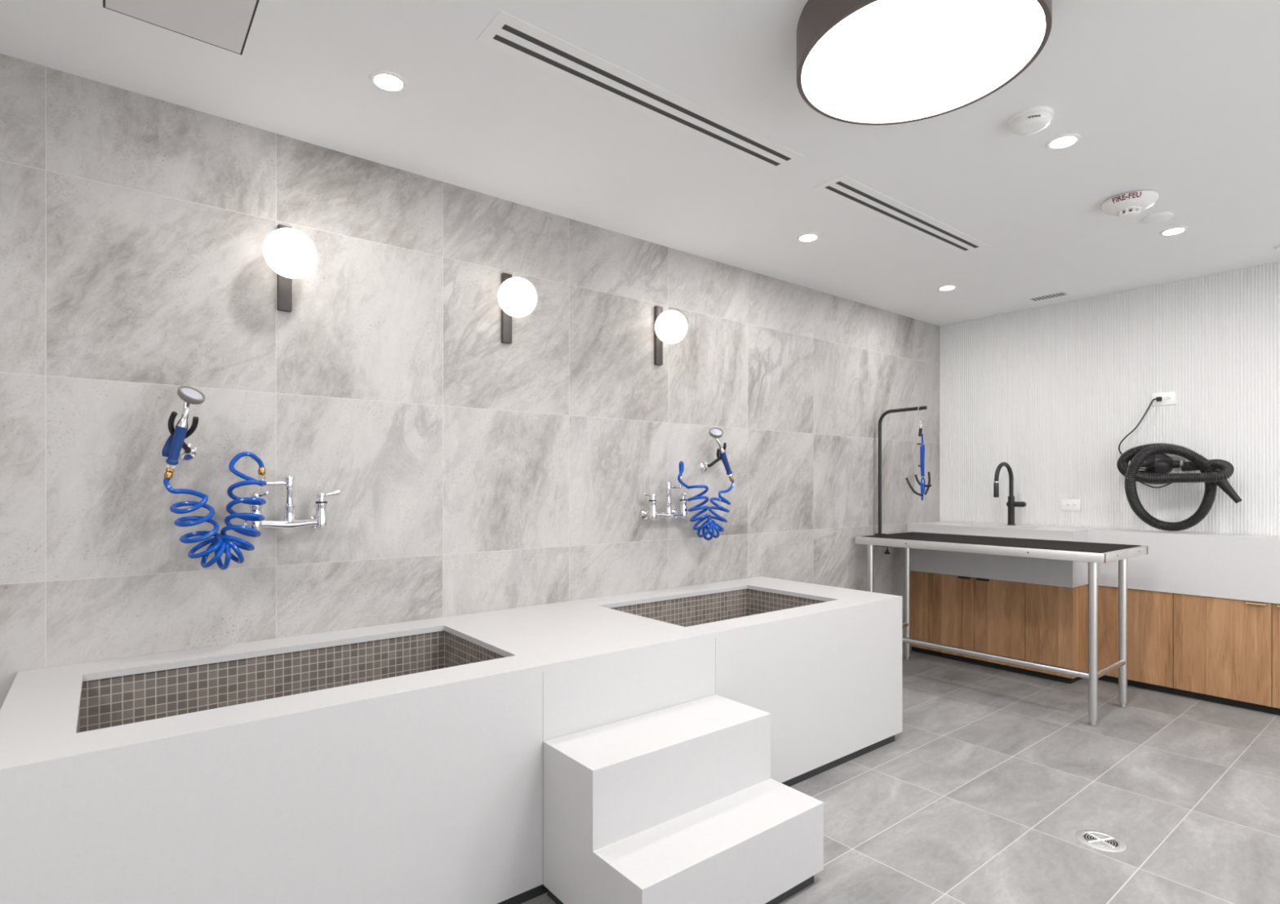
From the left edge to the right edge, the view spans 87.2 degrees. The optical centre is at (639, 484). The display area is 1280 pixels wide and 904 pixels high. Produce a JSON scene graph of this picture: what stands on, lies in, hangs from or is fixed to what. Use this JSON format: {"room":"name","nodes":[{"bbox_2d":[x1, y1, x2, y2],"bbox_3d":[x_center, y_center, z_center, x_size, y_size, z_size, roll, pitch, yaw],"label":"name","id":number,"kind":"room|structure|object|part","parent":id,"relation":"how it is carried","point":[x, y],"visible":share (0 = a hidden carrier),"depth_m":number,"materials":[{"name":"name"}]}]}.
{"room":"pet grooming room","nodes":[
{"label":"pet grooming room","id":0,"kind":"room"},
{"bbox_2d":[0,53,939,710],"bbox_3d":[-0.694,0.000,2.864,7.880,2.440,0.120,0,0,-39],"label":"wall","id":1,"kind":"structure","parent":0,"point":[473,472],"depth_m":2.51,"materials":[{"name":"grey stone"}]},
{"bbox_2d":[167,411,199,460],"bbox_3d":[-1.429,-0.150,2.101,0.084,0.142,0.159,0,0,-39],"label":"hook","id":2,"kind":"object","parent":1,"relation":"attached to","point":[188,451],"visible":0.75,"depth_m":2.08,"materials":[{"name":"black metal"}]},
{"bbox_3d":[-1.432,-0.124,2.113,0.024,0.053,0.086,0,0,-16],"label":"hook arm","id":3,"kind":"part","parent":2,"relation":"part of","materials":[{"name":"black metal"}]},
{"bbox_2d":[161,386,266,570],"bbox_3d":[-1.325,-0.015,2.122,0.130,0.574,0.288,0,0,45],"label":"sprayer","id":4,"kind":"object","parent":2,"relation":"hanging from","point":[221,543],"visible":1,"depth_m":2.09,"materials":[{"name":"blue rubber"}]},
{"bbox_3d":[-1.432,-0.128,2.063,0.065,0.091,0.022,0,0,-9],"label":"squeeze lever","id":5,"kind":"part","parent":4,"relation":"part of","materials":[{"name":"blue plastic"}]},
{"bbox_2d":[262,224,317,312],"bbox_3d":[-1.179,-0.752,2.275,0.162,0.295,0.182,0,0,-6],"label":"wall sconce","id":6,"kind":"object","parent":1,"relation":"attached to","point":[288,251],"visible":1,"depth_m":2.22,"materials":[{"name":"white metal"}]},
{"bbox_3d":[-1.238,-0.752,2.341,0.043,0.295,0.020,0,0,-38],"label":"plate","id":7,"kind":"part","parent":6,"relation":"part of","materials":[{"name":"brown metal"}]},
{"bbox_3d":[-1.178,-0.779,2.265,0.162,0.162,0.162,0,0,-38],"label":"glass globe","id":8,"kind":"part","parent":6,"relation":"part of","materials":[{"name":"white glass"}]},
{"bbox_2d":[243,475,340,531],"bbox_3d":[-1.194,0.065,2.321,0.291,0.191,0.105,0,0,-39],"label":"faucet","id":9,"kind":"object","parent":1,"relation":"attached to","point":[319,520],"visible":0.9,"depth_m":2.29,"materials":[{"name":"silver metal"}]},
{"bbox_3d":[-1.264,0.040,2.234,0.066,0.039,0.031,0,0,18],"label":"lever handle","id":10,"kind":"part","parent":9,"relation":"part of","materials":[{"name":"silver metal"}]},
{"bbox_2d":[257,475,286,485],"bbox_3d":[-1.238,-0.013,2.274,0.094,0.035,0.020,0,0,-38],"label":"outlet","id":11,"kind":"object","parent":9,"relation":"attached to","point":[261,477],"depth_m":2.27,"materials":[{"name":"silver metal"}]},
{"bbox_3d":[-1.104,0.040,2.380,0.077,0.039,0.032,0,0,-38],"label":"lever handle","id":12,"kind":"part","parent":9,"relation":"part of","materials":[{"name":"silver metal"}]},
{"bbox_2d":[497,272,537,343],"bbox_3d":[-0.511,-0.752,2.807,0.162,0.295,0.182,0,0,-6],"label":"wall sconce","id":13,"kind":"object","parent":1,"relation":"attached to","point":[517,296],"visible":1,"depth_m":2.75,"materials":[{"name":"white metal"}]},
{"bbox_3d":[-0.570,-0.752,2.873,0.043,0.295,0.020,0,0,-38],"label":"plate","id":14,"kind":"part","parent":13,"relation":"part of","materials":[{"name":"brown metal"}]},
{"bbox_3d":[-0.510,-0.779,2.797,0.162,0.162,0.162,0,0,-38],"label":"glass globe","id":15,"kind":"part","parent":13,"relation":"part of","materials":[{"name":"white glass"}]},
{"bbox_2d":[640,482,687,519],"bbox_3d":[0.123,0.082,3.369,0.291,0.191,0.105,0,0,-39],"label":"faucet","id":16,"kind":"object","parent":1,"relation":"attached to","point":[652,514],"visible":0.99,"depth_m":3.36,"materials":[{"name":"silver metal"}]},
{"bbox_3d":[0.045,0.057,3.294,0.077,0.039,0.032,0,0,-38],"label":"lever handle","id":17,"kind":"part","parent":16,"relation":"part of","materials":[{"name":"silver metal"}]},
{"bbox_2d":[671,483,682,488],"bbox_3d":[0.179,0.004,3.401,0.094,0.035,0.020,0,0,-38],"label":"outlet","id":18,"kind":"object","parent":16,"relation":"attached to","point":[680,486],"depth_m":3.40,"materials":[{"name":"silver metal"}]},
{"bbox_3d":[0.223,0.057,3.417,0.031,0.039,0.066,0,0,-5],"label":"lever handle","id":19,"kind":"part","parent":16,"relation":"part of","materials":[{"name":"silver metal"}]},
{"bbox_2d":[653,306,687,365],"bbox_3d":[0.153,-0.752,3.334,0.162,0.295,0.182,0,0,-6],"label":"wall sconce","id":20,"kind":"object","parent":1,"relation":"attached to","point":[670,326],"visible":1,"depth_m":3.28,"materials":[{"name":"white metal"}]},
{"bbox_3d":[0.093,-0.752,3.400,0.043,0.295,0.020,0,0,-38],"label":"plate","id":21,"kind":"part","parent":20,"relation":"part of","materials":[{"name":"brown metal"}]},
{"bbox_3d":[0.154,-0.779,3.325,0.162,0.162,0.162,0,0,-38],"label":"glass globe","id":22,"kind":"part","parent":20,"relation":"part of","materials":[{"name":"white glass"}]},
{"bbox_2d":[700,442,726,471],"bbox_3d":[0.395,-0.146,3.561,0.084,0.147,0.144,0,0,-39],"label":"hook","id":23,"kind":"object","parent":1,"relation":"attached to","point":[704,465],"visible":0.96,"depth_m":3.56,"materials":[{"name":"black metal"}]},
{"bbox_2d":[677,427,734,541],"bbox_3d":[0.350,-0.004,3.456,0.444,0.585,0.127,0,0,-34],"label":"sprayer","id":24,"kind":"object","parent":23,"relation":"hanging from","point":[715,433],"visible":0.99,"depth_m":3.45,"materials":[{"name":"blue rubber"}]},
{"bbox_3d":[0.393,-0.119,3.571,0.080,0.057,0.026,0,0,20],"label":"hook arm","id":25,"kind":"part","parent":23,"relation":"part of","materials":[{"name":"metal"}]},
{"bbox_2d":[0,0,1279,325],"bbox_3d":[0.826,-1.270,0.953,7.880,0.100,5.063,0,0,-39],"label":"ceiling","id":26,"kind":"structure","parent":0,"point":[1179,100],"depth_m":2.32,"materials":[{"name":"paint"}]},
{"bbox_2d":[102,0,259,54],"bbox_3d":[-1.154,-1.219,1.690,0.308,0.002,0.311,0,0,-39],"label":"access hatch","id":27,"kind":"object","parent":26,"relation":"attached to","point":[226,24],"visible":1,"depth_m":1.75,"materials":[{"name":"white paint"}]},
{"bbox_2d":[368,70,407,92],"bbox_3d":[-0.761,-1.218,2.033,0.108,0.004,0.108,0,0,-39],"label":"recessed light","id":28,"kind":"object","parent":26,"relation":"in","point":[386,81],"visible":1,"depth_m":2.03,"materials":[{"name":"white plastic"}]},
{"bbox_2d":[475,9,805,171],"bbox_3d":[0.083,-1.219,2.172,1.245,0.002,0.147,0,0,-39],"label":"ceiling vent","id":29,"kind":"object","parent":26,"relation":"in","point":[510,35],"visible":1,"depth_m":2.07,"materials":[{"name":"white metal"}]},
{"bbox_2d":[796,233,819,241],"bbox_3d":[0.829,-1.218,3.316,0.108,0.004,0.108,0,0,-39],"label":"recessed light","id":30,"kind":"object","parent":26,"relation":"in","point":[806,237],"visible":1,"depth_m":3.31,"materials":[{"name":"white"}]},
{"bbox_2d":[812,175,990,253],"bbox_3d":[1.250,-1.219,3.100,1.264,0.002,0.147,0,0,-39],"label":"ceiling vent","id":31,"kind":"object","parent":26,"relation":"in","point":[843,188],"visible":1,"depth_m":3.02,"materials":[{"name":"white metal"}]},
{"bbox_2d":[796,0,1052,124],"bbox_3d":[0.720,-1.160,1.755,0.607,0.120,0.607,0,0,-39],"label":"drum ceiling light","id":32,"kind":"object","parent":26,"relation":"attached to","point":[861,62],"visible":1,"depth_m":1.72,"materials":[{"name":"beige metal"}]},
{"bbox_2d":[937,284,956,290],"bbox_3d":[1.904,-1.218,4.166,0.108,0.004,0.108,0,0,-39],"label":"recessed light","id":33,"kind":"object","parent":26,"relation":"in","point":[944,287],"visible":1,"depth_m":4.15,"materials":[{"name":"white"}]},
{"bbox_2d":[1008,106,1053,135],"bbox_3d":[1.297,-1.200,2.233,0.132,0.041,0.132,0,0,-39],"label":"smoke detector","id":34,"kind":"object","parent":26,"relation":"attached to","point":[1030,121],"visible":1,"depth_m":2.20,"materials":[{"name":"white plastic"}]},
{"bbox_2d":[1023,290,1074,302],"bbox_3d":[2.650,-1.219,4.363,0.130,0.002,0.260,0,0,-39],"label":"ceiling vent","id":35,"kind":"object","parent":26,"relation":"in","point":[1064,293],"visible":1,"depth_m":4.36,"materials":[{"name":"white metal"}]},
{"bbox_2d":[1045,133,1081,149],"bbox_3d":[1.504,-1.218,2.389,0.108,0.004,0.108,0,0,-39],"label":"recessed light","id":36,"kind":"object","parent":26,"relation":"in","point":[1066,140],"visible":1,"depth_m":2.38,"materials":[{"name":"white"}]},
{"bbox_2d":[1102,190,1158,218],"bbox_3d":[2.091,-1.183,2.871,0.197,0.073,0.196,0,0,-39],"label":"detector","id":37,"kind":"object","parent":26,"relation":"attached to","point":[1128,205],"visible":1,"depth_m":2.83,"materials":[{"name":"white plastic"}]},
{"bbox_2d":[1141,212,1173,223],"bbox_3d":[2.360,-1.216,3.068,0.116,0.009,0.116,0,0,-39],"label":"sprinkler cover","id":38,"kind":"object","parent":26,"relation":"attached to","point":[1158,217],"visible":1,"depth_m":3.06,"materials":[{"name":"paint"}]},
{"bbox_2d":[1159,226,1187,235],"bbox_3d":[2.567,-1.218,3.233,0.108,0.004,0.108,0,0,-39],"label":"recessed light","id":39,"kind":"object","parent":26,"relation":"in","point":[1176,230],"visible":1,"depth_m":3.23,"materials":[{"name":"white"}]},
{"bbox_2d":[1275,244,1279,250],"bbox_3d":[3.293,-1.212,3.418,0.090,0.015,0.090,0,0,-39],"label":"sprinkler cover","id":40,"kind":"object","parent":26,"relation":"attached to","point":[1277,247],"visible":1,"depth_m":3.43,"materials":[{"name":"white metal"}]},
{"bbox_2d":[521,651,1279,903],"bbox_3d":[0.826,1.270,0.953,7.880,0.100,5.063,0,0,-39],"label":"floor","id":41,"kind":"structure","parent":0,"point":[988,782],"depth_m":2.61,"materials":[{"name":"grey tile"}]},
{"bbox_2d":[0,577,902,903],"bbox_3d":[-0.263,0.877,2.566,3.174,0.685,0.880,0,0,-39],"label":"station","id":42,"kind":"object","parent":41,"relation":"on","point":[399,763],"visible":0.77,"depth_m":1.84,"materials":[{"name":"white stone"}]},
{"bbox_2d":[76,631,505,733],"bbox_3d":[-0.977,0.778,1.996,1.091,0.447,0.606,0,0,-38],"label":"tub basin","id":43,"kind":"object","parent":42,"relation":"in","point":[125,697],"depth_m":2.17,"materials":[{"name":"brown tile"}]},
{"bbox_2d":[609,589,826,627],"bbox_3d":[0.369,0.778,3.044,1.004,0.447,0.611,0,0,-38],"label":"tub basin","id":44,"kind":"object","parent":42,"relation":"in","point":[691,608],"depth_m":3.36,"materials":[{"name":"brown tile"}]},
{"bbox_2d":[543,694,823,903],"bbox_3d":[0.140,0.990,2.025,0.715,0.460,0.467,0,0,-39],"label":"step block","id":45,"kind":"object","parent":41,"relation":"on","point":[681,804],"visible":1,"depth_m":1.92,"materials":[{"name":"white stone"}]},
{"bbox_2d":[910,570,1088,684],"bbox_3d":[2.454,0.924,4.607,0.472,0.592,1.066,0,0,-39],"label":"base cabinet","id":46,"kind":"object","parent":41,"relation":"on","point":[1045,624],"visible":0.87,"depth_m":4.37,"materials":[{"name":"brown wood"}]},
{"bbox_3d":[2.006,0.901,4.830,0.018,0.546,0.156,0,0,-38],"label":"filler panel","id":47,"kind":"part","parent":46,"relation":"part of","materials":[{"name":"brown wood"}]},
{"bbox_3d":[2.154,0.901,4.645,0.018,0.546,0.313,0,0,-38],"label":"door","id":48,"kind":"part","parent":46,"relation":"part of","materials":[{"name":"brown wood"}]},
{"bbox_3d":[2.202,0.634,4.560,0.020,0.011,0.080,0,0,-38],"label":"pull handle","id":49,"kind":"part","parent":46,"relation":"part of","materials":[{"name":"black metal"}]},
{"bbox_3d":[2.279,0.634,4.463,0.020,0.011,0.080,0,0,-38],"label":"pull handle","id":50,"kind":"part","parent":46,"relation":"part of","materials":[{"name":"black metal"}]},
{"bbox_3d":[2.352,0.901,4.396,0.018,0.546,0.316,0,0,-38],"label":"door","id":51,"kind":"part","parent":46,"relation":"part of","materials":[{"name":"brown wood"}]},
{"bbox_3d":[2.535,0.901,4.165,0.018,0.546,0.269,0,0,-38],"label":"fixed panel","id":52,"kind":"part","parent":46,"relation":"part of","materials":[{"name":"brown wood"}]},
{"bbox_3d":[2.711,0.901,4.141,0.226,0.546,0.017,0,0,-38],"label":"panel","id":53,"kind":"part","parent":46,"relation":"part of","materials":[{"name":"brown wood"}]},
{"bbox_2d":[907,521,1279,604],"bbox_3d":[3.124,0.454,3.771,0.464,0.342,3.212,0,0,-39],"label":"countertop","id":54,"kind":"structure","parent":46,"relation":"on","point":[1243,567],"depth_m":3.97,"materials":[{"name":"white stone"}]},
{"bbox_2d":[993,462,1026,525],"bbox_3d":[2.522,0.065,4.580,0.242,0.436,0.123,0,0,-39],"label":"kitchen faucet","id":55,"kind":"object","parent":54,"relation":"on","point":[1011,504],"visible":1,"depth_m":4.64,"materials":[{"name":"black metal"}]},
{"bbox_3d":[2.494,-0.035,4.605,0.223,0.236,0.030,0,0,-35],"label":"spout","id":56,"kind":"part","parent":55,"relation":"part of","materials":[{"name":"black metal"}]},
{"bbox_2d":[1006,496,1015,525],"bbox_3d":[2.575,0.181,4.661,0.058,0.203,0.058,0,0,-38],"label":"faucet","id":57,"kind":"object","parent":55,"relation":"attached to","point":[1011,504],"depth_m":4.64,"materials":[{"name":"black metal"}]},
{"bbox_3d":[2.610,0.137,4.618,0.037,0.037,0.075,0,0,-38],"label":"lever handle","id":58,"kind":"part","parent":55,"relation":"part of","materials":[{"name":"black metal"}]},
{"bbox_2d":[855,532,1147,727],"bbox_3d":[2.124,0.781,4.084,0.694,0.878,1.412,0,0,-39],"label":"table","id":59,"kind":"object","parent":41,"relation":"on","point":[1093,553],"visible":0.83,"depth_m":3.67,"materials":[{"name":"silver metal"}]},
{"bbox_3d":[1.503,0.778,4.383,0.041,0.827,0.041,0,0,-38],"label":"leg","id":60,"kind":"part","parent":59,"relation":"part of","materials":[{"name":"silver metal"}]},
{"bbox_2d":[875,405,927,554],"bbox_3d":[1.730,-0.017,4.459,0.044,0.976,0.355,0,0,-39],"label":"post","id":61,"kind":"object","parent":59,"relation":"attached to","point":[910,409],"visible":0.97,"depth_m":4.57,"materials":[{"name":"black metal"}]},
{"bbox_2d":[905,406,931,500],"bbox_3d":[1.812,-0.201,4.349,0.146,0.609,0.146,0,0,-39],"label":"harness","id":62,"kind":"object","parent":61,"relation":"hanging from","point":[922,447],"visible":1,"depth_m":4.34,"materials":[{"name":"blue fabric"}]},
{"bbox_3d":[1.679,0.972,4.523,0.449,0.033,0.033,0,0,-38],"label":"stretcher rail","id":63,"kind":"part","parent":59,"relation":"part of","materials":[{"name":"silver metal"}]},
{"bbox_3d":[1.854,0.778,4.663,0.041,0.827,0.041,0,0,-38],"label":"leg","id":64,"kind":"part","parent":59,"relation":"part of","materials":[{"name":"silver metal"}]},
{"bbox_3d":[1.896,0.972,3.889,0.033,0.033,1.263,0,0,-38],"label":"stretcher rail","id":65,"kind":"part","parent":59,"relation":"part of","materials":[{"name":"silver metal"}]},
{"bbox_3d":[2.124,0.367,4.086,0.692,0.048,1.410,0,0,-38],"label":"edge frame","id":66,"kind":"part","parent":59,"relation":"part of","materials":[{"name":"silver metal"}]},
{"bbox_3d":[2.289,0.778,3.395,0.041,0.827,0.041,0,0,-38],"label":"leg","id":67,"kind":"part","parent":59,"relation":"part of","materials":[{"name":"silver metal"}]},
{"bbox_3d":[2.465,0.972,3.535,0.449,0.033,0.033,0,0,-38],"label":"stretcher rail","id":68,"kind":"part","parent":59,"relation":"part of","materials":[{"name":"silver metal"}]},
{"bbox_3d":[2.640,0.778,3.675,0.041,0.827,0.041,0,0,-38],"label":"leg","id":69,"kind":"part","parent":59,"relation":"part of","materials":[{"name":"silver metal"}]},
{"bbox_2d":[1075,830,1126,853],"bbox_3d":[1.576,1.219,2.299,0.144,0.008,0.144,0,0,-39],"label":"floor drain","id":70,"kind":"object","parent":41,"relation":"on","point":[1097,840],"visible":1,"depth_m":2.29,"materials":[{"name":"silver metal"}]},
{"bbox_2d":[1097,586,1279,715],"bbox_3d":[3.274,0.924,3.769,0.232,0.592,1.263,0,0,-39],"label":"base cabinet","id":71,"kind":"object","parent":41,"relation":"on","point":[1214,650],"visible":0.8,"depth_m":3.79,"materials":[{"name":"brown wood"}]},
{"bbox_3d":[2.942,0.901,4.040,0.018,0.546,0.424,0,0,-38],"label":"fixed panel","id":72,"kind":"part","parent":71,"relation":"part of","materials":[{"name":"brown wood"}]},
{"bbox_3d":[3.205,0.901,3.709,0.018,0.546,0.416,0,0,-38],"label":"door","id":73,"kind":"part","parent":71,"relation":"part of","materials":[{"name":"brown wood"}]},
{"bbox_3d":[3.285,0.634,3.584,0.020,0.011,0.080,0,0,-38],"label":"pull handle","id":74,"kind":"part","parent":71,"relation":"part of","materials":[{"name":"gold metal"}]},
{"bbox_3d":[3.465,0.901,3.381,0.018,0.546,0.415,0,0,-38],"label":"door","id":75,"kind":"part","parent":71,"relation":"part of","materials":[{"name":"brown wood"}]},
{"bbox_2d":[939,261,1279,536],"bbox_3d":[3.853,0.000,3.329,0.124,2.440,4.813,0,0,-39],"label":"wall","id":76,"kind":"structure","parent":0,"point":[1052,393],"depth_m":4.29,"materials":[{"name":"white tile"}]},
{"bbox_2d":[1061,499,1080,511],"bbox_3d":[2.865,0.137,4.469,0.012,0.075,0.114,0,0,-39],"label":"electrical outlet","id":77,"kind":"object","parent":76,"relation":"attached to","point":[1066,504],"visible":1,"depth_m":4.46,"materials":[{"name":"white plastic"}]},
{"bbox_2d":[1064,502,1070,507],"bbox_3d":[2.849,0.137,4.481,0.003,0.029,0.033,0,0,-39],"label":"receptacle","id":78,"kind":"object","parent":77,"relation":"attached to","point":[1066,504],"depth_m":4.48,"materials":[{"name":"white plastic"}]},
{"bbox_2d":[1071,502,1076,507],"bbox_3d":[2.873,0.137,4.451,0.003,0.029,0.033,0,0,-39],"label":"receptacle","id":79,"kind":"object","parent":77,"relation":"attached to","point":[1073,504],"depth_m":4.45,"materials":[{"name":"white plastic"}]},
{"bbox_2d":[1152,391,1175,406],"bbox_3d":[3.178,-0.519,4.075,0.012,0.077,0.114,0,0,-39],"label":"electrical outlet","id":80,"kind":"object","parent":76,"relation":"attached to","point":[1167,398],"visible":1,"depth_m":4.07,"materials":[{"name":"white plastic"}]},
{"bbox_2d":[1164,395,1171,400],"bbox_3d":[3.186,-0.519,4.057,0.003,0.029,0.033,0,0,-39],"label":"receptacle","id":81,"kind":"object","parent":80,"relation":"attached to","point":[1166,397],"depth_m":4.06,"materials":[{"name":"white plastic"}]},
{"bbox_2d":[1116,396,1242,532],"bbox_3d":[3.085,-0.128,3.899,0.363,0.805,0.599,0,0,-39],"label":"dryer","id":82,"kind":"object","parent":76,"relation":"attached to","point":[1149,464],"visible":1,"depth_m":3.89,"materials":[{"name":"black plastic"}]},
{"bbox_3d":[3.058,-0.324,4.138,0.192,0.400,0.048,0,0,43],"label":"power cord","id":83,"kind":"part","parent":82,"relation":"part of","materials":[{"name":"black rubber"}]},
{"bbox_2d":[1154,453,1185,474],"bbox_3d":[3.137,-0.118,3.968,0.144,0.144,0.125,0,0,-38],"label":"outlet","id":84,"kind":"object","parent":82,"relation":"attached to","point":[1163,464],"depth_m":3.95,"materials":[{"name":"black plastic"}]}
]}

